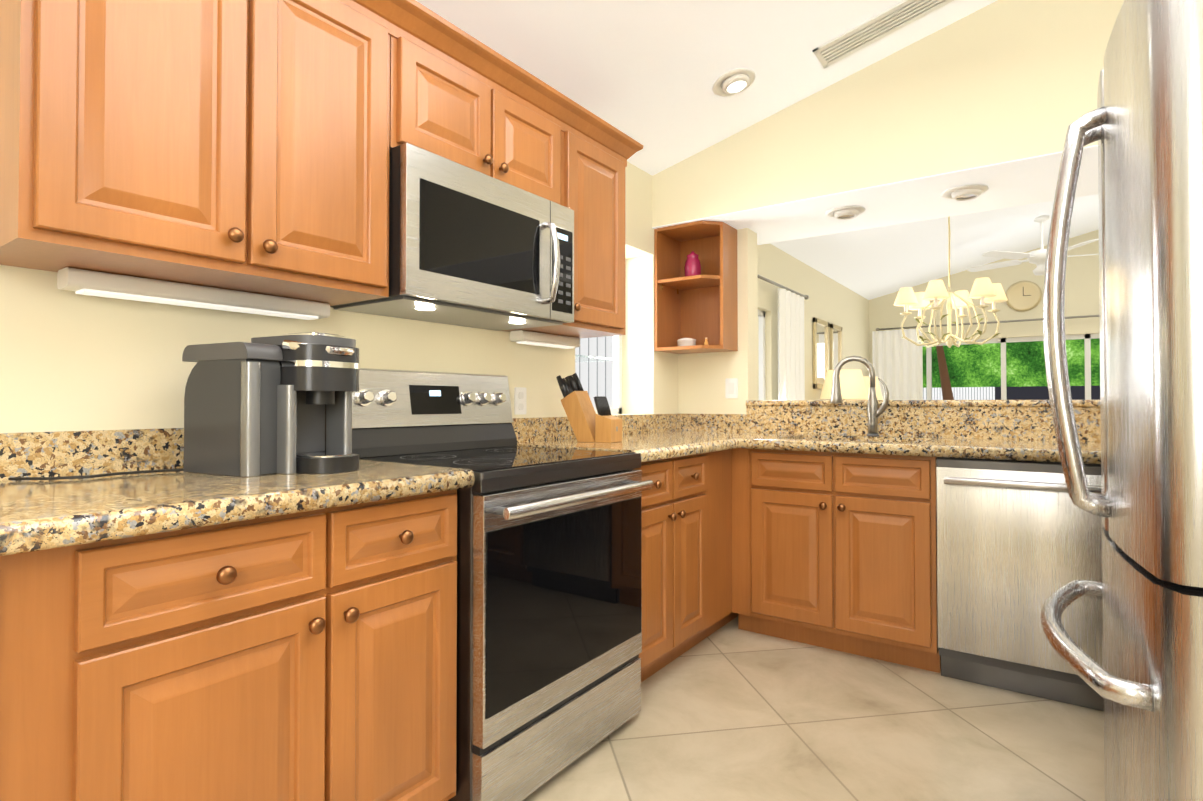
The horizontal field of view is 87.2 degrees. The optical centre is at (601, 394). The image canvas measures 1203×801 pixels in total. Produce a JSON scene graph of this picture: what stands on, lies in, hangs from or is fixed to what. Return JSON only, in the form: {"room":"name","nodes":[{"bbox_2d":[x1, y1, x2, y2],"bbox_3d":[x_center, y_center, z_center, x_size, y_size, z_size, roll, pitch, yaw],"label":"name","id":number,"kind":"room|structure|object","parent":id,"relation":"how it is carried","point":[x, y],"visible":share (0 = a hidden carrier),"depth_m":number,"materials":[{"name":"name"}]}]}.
{"room":"kitchen","nodes":[
{"label":"kitchen","id":0,"kind":"room"},
{"bbox_2d":[0,161,868,432],"bbox_3d":[0.458,-0.160,4.031,0.235,2.600,10.235,-1,-1,35],"label":"wall","id":1,"kind":"structure","parent":0,"point":[71,361],"depth_m":1.88,"materials":[{"name":"beige paint"}]},
{"bbox_2d":[0,0,403,305],"bbox_3d":[-0.944,-0.689,1.541,0.346,0.830,0.778,-1,-1,35],"label":"upper cabinet","id":2,"kind":"object","parent":1,"relation":"attached to","point":[242,145],"depth_m":1.38,"materials":[{"name":"brown wood"}]},
{"bbox_2d":[57,267,329,319],"bbox_3d":[-1.006,-0.248,1.636,0.075,0.049,0.610,-1,-1,35],"label":"under-cabinet light","id":3,"kind":"object","parent":2,"relation":"attached to","point":[94,283],"visible":0.88,"depth_m":1.55,"materials":[{"name":"white plastic"}]},
{"bbox_2d":[400,0,567,207],"bbox_3d":[-0.499,-0.893,2.174,0.346,0.406,0.756,-1,-1,35],"label":"upper cabinet","id":4,"kind":"object","parent":1,"relation":"attached to","point":[463,104],"depth_m":2.03,"materials":[{"name":"brown wood"}]},
{"bbox_2d":[330,143,573,330],"bbox_3d":[-0.454,-0.473,2.137,0.457,0.427,0.752,-1,-1,35],"label":"microwave","id":5,"kind":"object","parent":4,"relation":"attached to","point":[470,247],"visible":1,"depth_m":1.96,"materials":[{"name":"silver metal"}]},
{"bbox_2d":[514,387,525,414],"bbox_3d":[-0.343,0.029,2.682,0.008,0.115,0.070,-1,-1,35],"label":"electrical outlet plate","id":6,"kind":"object","parent":1,"relation":"attached to","point":[519,400],"visible":1,"depth_m":2.67,"materials":[{"name":"white plastic"}]},
{"bbox_2d":[499,100,631,337],"bbox_3d":[-0.150,-0.674,2.666,0.346,0.830,0.448,-1,-1,35],"label":"upper cabinet","id":7,"kind":"object","parent":1,"relation":"attached to","point":[598,154],"depth_m":2.56,"materials":[{"name":"brown wood"}]},
{"bbox_2d":[510,330,579,348],"bbox_3d":[-0.237,-0.233,2.727,0.075,0.049,0.380,-1,-1,35],"label":"under-cabinet light","id":8,"kind":"object","parent":7,"relation":"attached to","point":[538,339],"visible":0.94,"depth_m":2.66,"materials":[{"name":"white plastic"}]},
{"bbox_2d":[575,335,621,413],"bbox_3d":[-0.253,-0.327,3.541,0.400,0.940,0.730,-1,-1,35],"label":"garden window","id":9,"kind":"structure","parent":1,"relation":"in","point":[616,359],"depth_m":3.70,"materials":[{"name":"white"}]},
{"bbox_2d":[758,309,765,399],"bbox_3d":[1.121,-0.189,4.889,0.040,0.980,0.700,-1,-1,35],"label":"living room window","id":10,"kind":"structure","parent":1,"relation":"in","point":[762,387],"depth_m":5.14,"materials":[{"name":"white"}]},
{"bbox_2d":[758,275,808,299],"bbox_3d":[1.403,-0.876,5.054,0.044,0.044,1.540,-1,-1,35],"label":"curtain rod","id":11,"kind":"object","parent":1,"relation":"attached to","point":[806,297],"visible":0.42,"depth_m":5.15,"materials":[{"name":"silver metal"}]},
{"bbox_2d":[777,288,804,399],"bbox_3d":[1.600,0.136,5.312,0.043,1.982,0.590,-1,-1,35],"label":"curtain","id":12,"kind":"object","parent":11,"relation":"hanging from","point":[791,369],"visible":0.44,"depth_m":5.24,"materials":[{"name":"white fabric"}]},
{"bbox_2d":[813,317,828,388],"bbox_3d":[2.163,-0.391,6.219,0.028,0.680,0.470,-1,-1,35],"label":"mirror","id":13,"kind":"object","parent":1,"relation":"attached to","point":[820,347],"visible":0.83,"depth_m":6.19,"materials":[{"name":"beige mirror"}]},
{"bbox_2d":[829,323,842,369],"bbox_3d":[2.471,-0.385,6.656,0.028,0.680,0.400,-1,-1,35],"label":"mirror","id":14,"kind":"object","parent":1,"relation":"attached to","point":[835,342],"visible":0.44,"depth_m":6.63,"materials":[{"name":"beige mirror"}]},
{"bbox_2d":[678,228,757,413],"bbox_3d":[1.645,0.062,3.096,2.780,2.130,0.150,-1,-1,35],"label":"wall","id":15,"kind":"structure","parent":0,"point":[702,377],"depth_m":3.66,"materials":[{"name":"beige paint"}]},
{"bbox_2d":[654,220,737,353],"bbox_3d":[0.540,-0.595,3.613,0.382,0.697,0.287,-1,-1,35],"label":"corner shelf unit","id":16,"kind":"object","parent":15,"relation":"attached to","point":[701,307],"visible":1,"depth_m":3.67,"materials":[{"name":"brown wood"}]},
{"bbox_2d":[677,337,695,345],"bbox_3d":[0.493,-0.296,3.663,0.112,0.064,0.112,-1,-1,35],"label":"candle","id":17,"kind":"object","parent":16,"relation":"on","point":[686,341],"visible":0.85,"depth_m":3.62,"materials":[{"name":"white wax"}]},
{"bbox_2d":[684,251,700,276],"bbox_3d":[0.526,-0.737,3.646,0.096,0.175,0.096,-1,-1,35],"label":"jar","id":18,"kind":"object","parent":16,"relation":"on","point":[692,267],"visible":0.79,"depth_m":3.61,"materials":[{"name":"pink ceramic"}]},
{"bbox_2d":[725,378,737,397],"bbox_3d":[0.747,-0.033,3.633,0.075,0.115,0.008,-1,-1,35],"label":"switch plate","id":19,"kind":"object","parent":15,"relation":"attached to","point":[731,387],"visible":1,"depth_m":3.63,"materials":[{"name":"white plastic"}]},
{"bbox_2d":[416,0,1098,299],"bbox_3d":[2.793,-1.962,2.335,6.035,1.506,10.355,-1,-1,35],"label":"ceiling","id":20,"kind":"structure","parent":0,"point":[646,73],"depth_m":2.76,"materials":[{"name":"white paint"}]},
{"bbox_2d":[712,68,754,96],"bbox_3d":[0.599,-1.405,2.863,0.191,0.063,0.196,-1,-1,35],"label":"recessed light","id":21,"kind":"object","parent":20,"relation":"in","point":[733,82],"visible":1,"depth_m":2.83,"materials":[{"name":"white plastic"}]},
{"bbox_2d":[812,0,954,68],"bbox_3d":[1.228,-1.565,2.629,0.645,0.160,0.170,-1,-1,35],"label":"ceiling vent","id":22,"kind":"object","parent":20,"relation":"in","point":[887,22],"visible":0.98,"depth_m":2.67,"materials":[{"name":"white plastic"}]},
{"bbox_2d":[894,216,1007,347],"bbox_3d":[2.059,-0.918,3.748,0.576,1.287,0.597,-1,-1,35],"label":"chandelier","id":23,"kind":"object","parent":20,"relation":"hanging from","point":[985,290],"visible":0.96,"depth_m":3.71,"materials":[{"name":"beige metal"}]},
{"bbox_2d":[966,215,1098,275],"bbox_3d":[4.095,-1.365,5.861,1.268,0.540,1.229,-1,-1,35],"label":"ceiling fan","id":24,"kind":"object","parent":20,"relation":"hanging from","point":[1037,258],"visible":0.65,"depth_m":5.79,"materials":[{"name":"white plastic"}]},
{"bbox_2d":[522,616,1104,800],"bbox_3d":[2.678,1.176,2.303,6.435,0.120,10.600,-1,-1,35],"label":"floor","id":25,"kind":"structure","parent":0,"point":[730,711],"depth_m":2.04,"materials":[{"name":"tile"}]},
{"bbox_2d":[0,548,55,800],"bbox_3d":[-1.232,0.660,0.872,0.627,0.872,0.543,-1,-1,35],"label":"base cabinet","id":26,"kind":"object","parent":25,"relation":"on","point":[27,579],"depth_m":0.92,"materials":[{"name":"brown wood"}]},
{"bbox_2d":[52,506,339,800],"bbox_3d":[-0.943,0.666,1.281,0.627,0.872,0.457,-1,-1,35],"label":"base cabinet","id":27,"kind":"object","parent":25,"relation":"on","point":[308,655],"depth_m":1.10,"materials":[{"name":"brown wood"}]},
{"bbox_2d":[340,489,456,800],"bbox_3d":[-0.708,0.670,1.614,0.627,0.872,0.358,-1,-1,35],"label":"base cabinet","id":28,"kind":"object","parent":25,"relation":"on","point":[398,556],"depth_m":1.43,"materials":[{"name":"brown wood"}]},
{"bbox_2d":[0,428,474,555],"bbox_3d":[-1.094,0.151,1.035,0.672,0.145,1.757,-1,-1,35],"label":"countertop","id":29,"kind":"structure","parent":28,"relation":"on","point":[36,515],"depth_m":1.26,"materials":[{"name":"beige stone"}]},
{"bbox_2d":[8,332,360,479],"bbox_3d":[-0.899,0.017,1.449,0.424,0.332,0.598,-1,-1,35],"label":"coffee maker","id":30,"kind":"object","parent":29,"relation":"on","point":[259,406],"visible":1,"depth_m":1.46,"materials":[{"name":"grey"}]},
{"bbox_2d":[352,368,653,800],"bbox_3d":[-0.329,0.515,2.035,0.746,1.195,0.750,-1,-1,35],"label":"range","id":31,"kind":"object","parent":25,"relation":"on","point":[549,595],"visible":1,"depth_m":1.82,"materials":[{"name":"silver metal"}]},
{"bbox_2d":[635,452,711,681],"bbox_3d":[0.019,0.684,2.644,0.627,0.872,0.637,-1,-1,35],"label":"base cabinet","id":32,"kind":"object","parent":25,"relation":"on","point":[677,511],"depth_m":2.50,"materials":[{"name":"brown wood"}]},
{"bbox_2d":[712,449,737,632],"bbox_3d":[0.463,0.693,3.273,0.627,0.872,0.903,-1,-1,35],"label":"base cabinet","id":33,"kind":"object","parent":25,"relation":"on","point":[722,613],"depth_m":2.89,"materials":[{"name":"brown wood"}]},
{"bbox_2d":[512,413,739,461],"bbox_3d":[0.096,0.174,2.721,0.672,0.145,0.837,-1,-1,35],"label":"countertop","id":34,"kind":"structure","parent":33,"relation":"on","point":[654,436],"depth_m":2.84,"materials":[{"name":"beige stone"}]},
{"bbox_2d":[556,373,621,442],"bbox_3d":[-0.057,0.053,2.696,0.274,0.294,0.110,0,-1,27],"label":"knife block","id":35,"kind":"object","parent":34,"relation":"on","point":[589,424],"visible":1,"depth_m":2.66,"materials":[{"name":"brown wood"}]},
{"bbox_2d":[740,400,1100,463],"bbox_3d":[1.488,0.137,2.872,2.774,0.223,1.015,-1,-1,35],"label":"countertop","id":36,"kind":"structure","parent":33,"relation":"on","point":[1019,430],"depth_m":2.90,"materials":[{"name":"beige stone"}]},
{"bbox_2d":[830,356,888,435],"bbox_3d":[1.276,0.007,3.136,0.273,0.398,0.073,0,-1,18],"label":"faucet","id":37,"kind":"object","parent":36,"relation":"on","point":[874,411],"visible":1,"depth_m":3.11,"materials":[{"name":"grey metal"}]},
{"bbox_2d":[732,448,940,672],"bbox_3d":[1.659,0.683,2.579,2.166,0.873,0.658,-1,-1,35],"label":"base cabinet","id":38,"kind":"object","parent":25,"relation":"on","point":[834,551],"visible":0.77,"depth_m":2.68,"materials":[{"name":"brown wood"}]},
{"bbox_2d":[936,457,1103,710],"bbox_3d":[1.714,0.684,2.517,0.602,0.870,0.684,-1,-1,35],"label":"dishwasher","id":39,"kind":"object","parent":25,"relation":"on","point":[1019,543],"visible":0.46,"depth_m":2.32,"materials":[{"name":"grey metal"}]},
{"bbox_2d":[1040,0,1202,800],"bbox_3d":[1.424,0.162,1.235,0.936,1.880,0.925,-1,-1,35],"label":"fridge","id":40,"kind":"object","parent":25,"relation":"on","point":[1142,124],"visible":1,"depth_m":1.10,"materials":[{"name":"grey metal"}]},
{"bbox_3d":[2.461,0.770,6.226,0.483,0.800,1.190,-1,-1,35],"label":"sideboard","id":41,"kind":"object","parent":25,"relation":"on","visible":0},
{"bbox_2d":[820,369,867,399],"bbox_3d":[2.275,0.070,5.931,0.424,0.590,0.424,-1,-1,35],"label":"table lamp","id":42,"kind":"object","parent":41,"relation":"on","point":[852,384],"visible":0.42,"depth_m":5.78,"materials":[{"name":"beige"}]},
{"bbox_2d":[845,376,882,399],"bbox_3d":[2.687,0.097,6.497,0.384,0.550,0.384,-1,-1,35],"label":"table lamp","id":43,"kind":"object","parent":41,"relation":"on","point":[877,387],"visible":0.17,"depth_m":6.36,"materials":[{"name":"beige"}]},
{"bbox_2d":[652,0,1123,244],"bbox_3d":[1.634,-1.442,3.100,2.780,0.978,0.720,-1,-1,35],"label":"wall","id":44,"kind":"structure","parent":0,"point":[998,97],"depth_m":2.86,"materials":[{"name":"beige paint"}]},
{"bbox_2d":[825,205,865,219],"bbox_3d":[1.264,-0.934,3.280,0.196,0.034,0.196,-1,-1,35],"label":"recessed light","id":45,"kind":"object","parent":44,"relation":"attached to","point":[846,212],"visible":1,"depth_m":3.24,"materials":[{"name":"white plastic"}]},
{"bbox_2d":[941,184,988,200],"bbox_3d":[1.705,-0.938,2.969,0.196,0.034,0.196,-1,-1,35],"label":"recessed light","id":46,"kind":"object","parent":44,"relation":"attached to","point":[965,192],"visible":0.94,"depth_m":2.93,"materials":[{"name":"white plastic"}]},
{"bbox_2d":[869,229,1099,375],"bbox_3d":[5.710,-0.727,6.453,6.035,3.800,0.235,-1,-1,35],"label":"wall","id":47,"kind":"structure","parent":0,"point":[1082,287],"depth_m":7.09,"materials":[{"name":"beige paint"}]},
{"bbox_2d":[876,315,1098,330],"bbox_3d":[4.845,-0.812,6.811,3.540,0.044,0.044,-1,-1,35],"label":"curtain rod","id":48,"kind":"object","parent":47,"relation":"attached to","point":[1071,317],"visible":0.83,"depth_m":7.10,"materials":[{"name":"silver metal"}]},
{"bbox_2d":[872,328,922,399],"bbox_3d":[3.592,0.188,7.675,0.560,1.942,0.043,-1,-1,35],"label":"curtain","id":49,"kind":"object","parent":48,"relation":"hanging from","point":[897,358],"visible":0.25,"depth_m":7.67,"materials":[{"name":"white fabric"}]},
{"bbox_2d":[923,333,1099,399],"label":"window","id":50,"kind":"structure","parent":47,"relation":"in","point":[1087,338],"depth_m":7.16,"materials":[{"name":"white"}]},
{"bbox_2d":[1005,281,1041,310],"bbox_3d":[4.681,-1.090,7.016,0.340,0.340,0.035,-1,-1,35],"label":"wall clock","id":51,"kind":"object","parent":47,"relation":"attached to","point":[1023,295],"visible":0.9,"depth_m":7.00,"materials":[{"name":"beige"}]},
{"label":"outside","id":52,"kind":"structure","parent":0,"visible":0},
{"bbox_2d":[575,336,612,407],"bbox_3d":[-0.491,-0.158,4.190,0.001,2.600,3.000,-1,-1,35],"label":"fence","id":53,"kind":"object","parent":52,"point":[595,378],"depth_m":4.83,"materials":[{"name":"white wood"}]},
{"bbox_2d":[936,346,953,399],"bbox_3d":[4.524,0.019,8.054,0.571,2.356,0.440,-1,-1,35],"label":"trunk","id":54,"kind":"object","parent":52,"point":[947,393],"visible":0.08,"depth_m":8.10,"materials":[{"name":"brown plant"}]}
]}

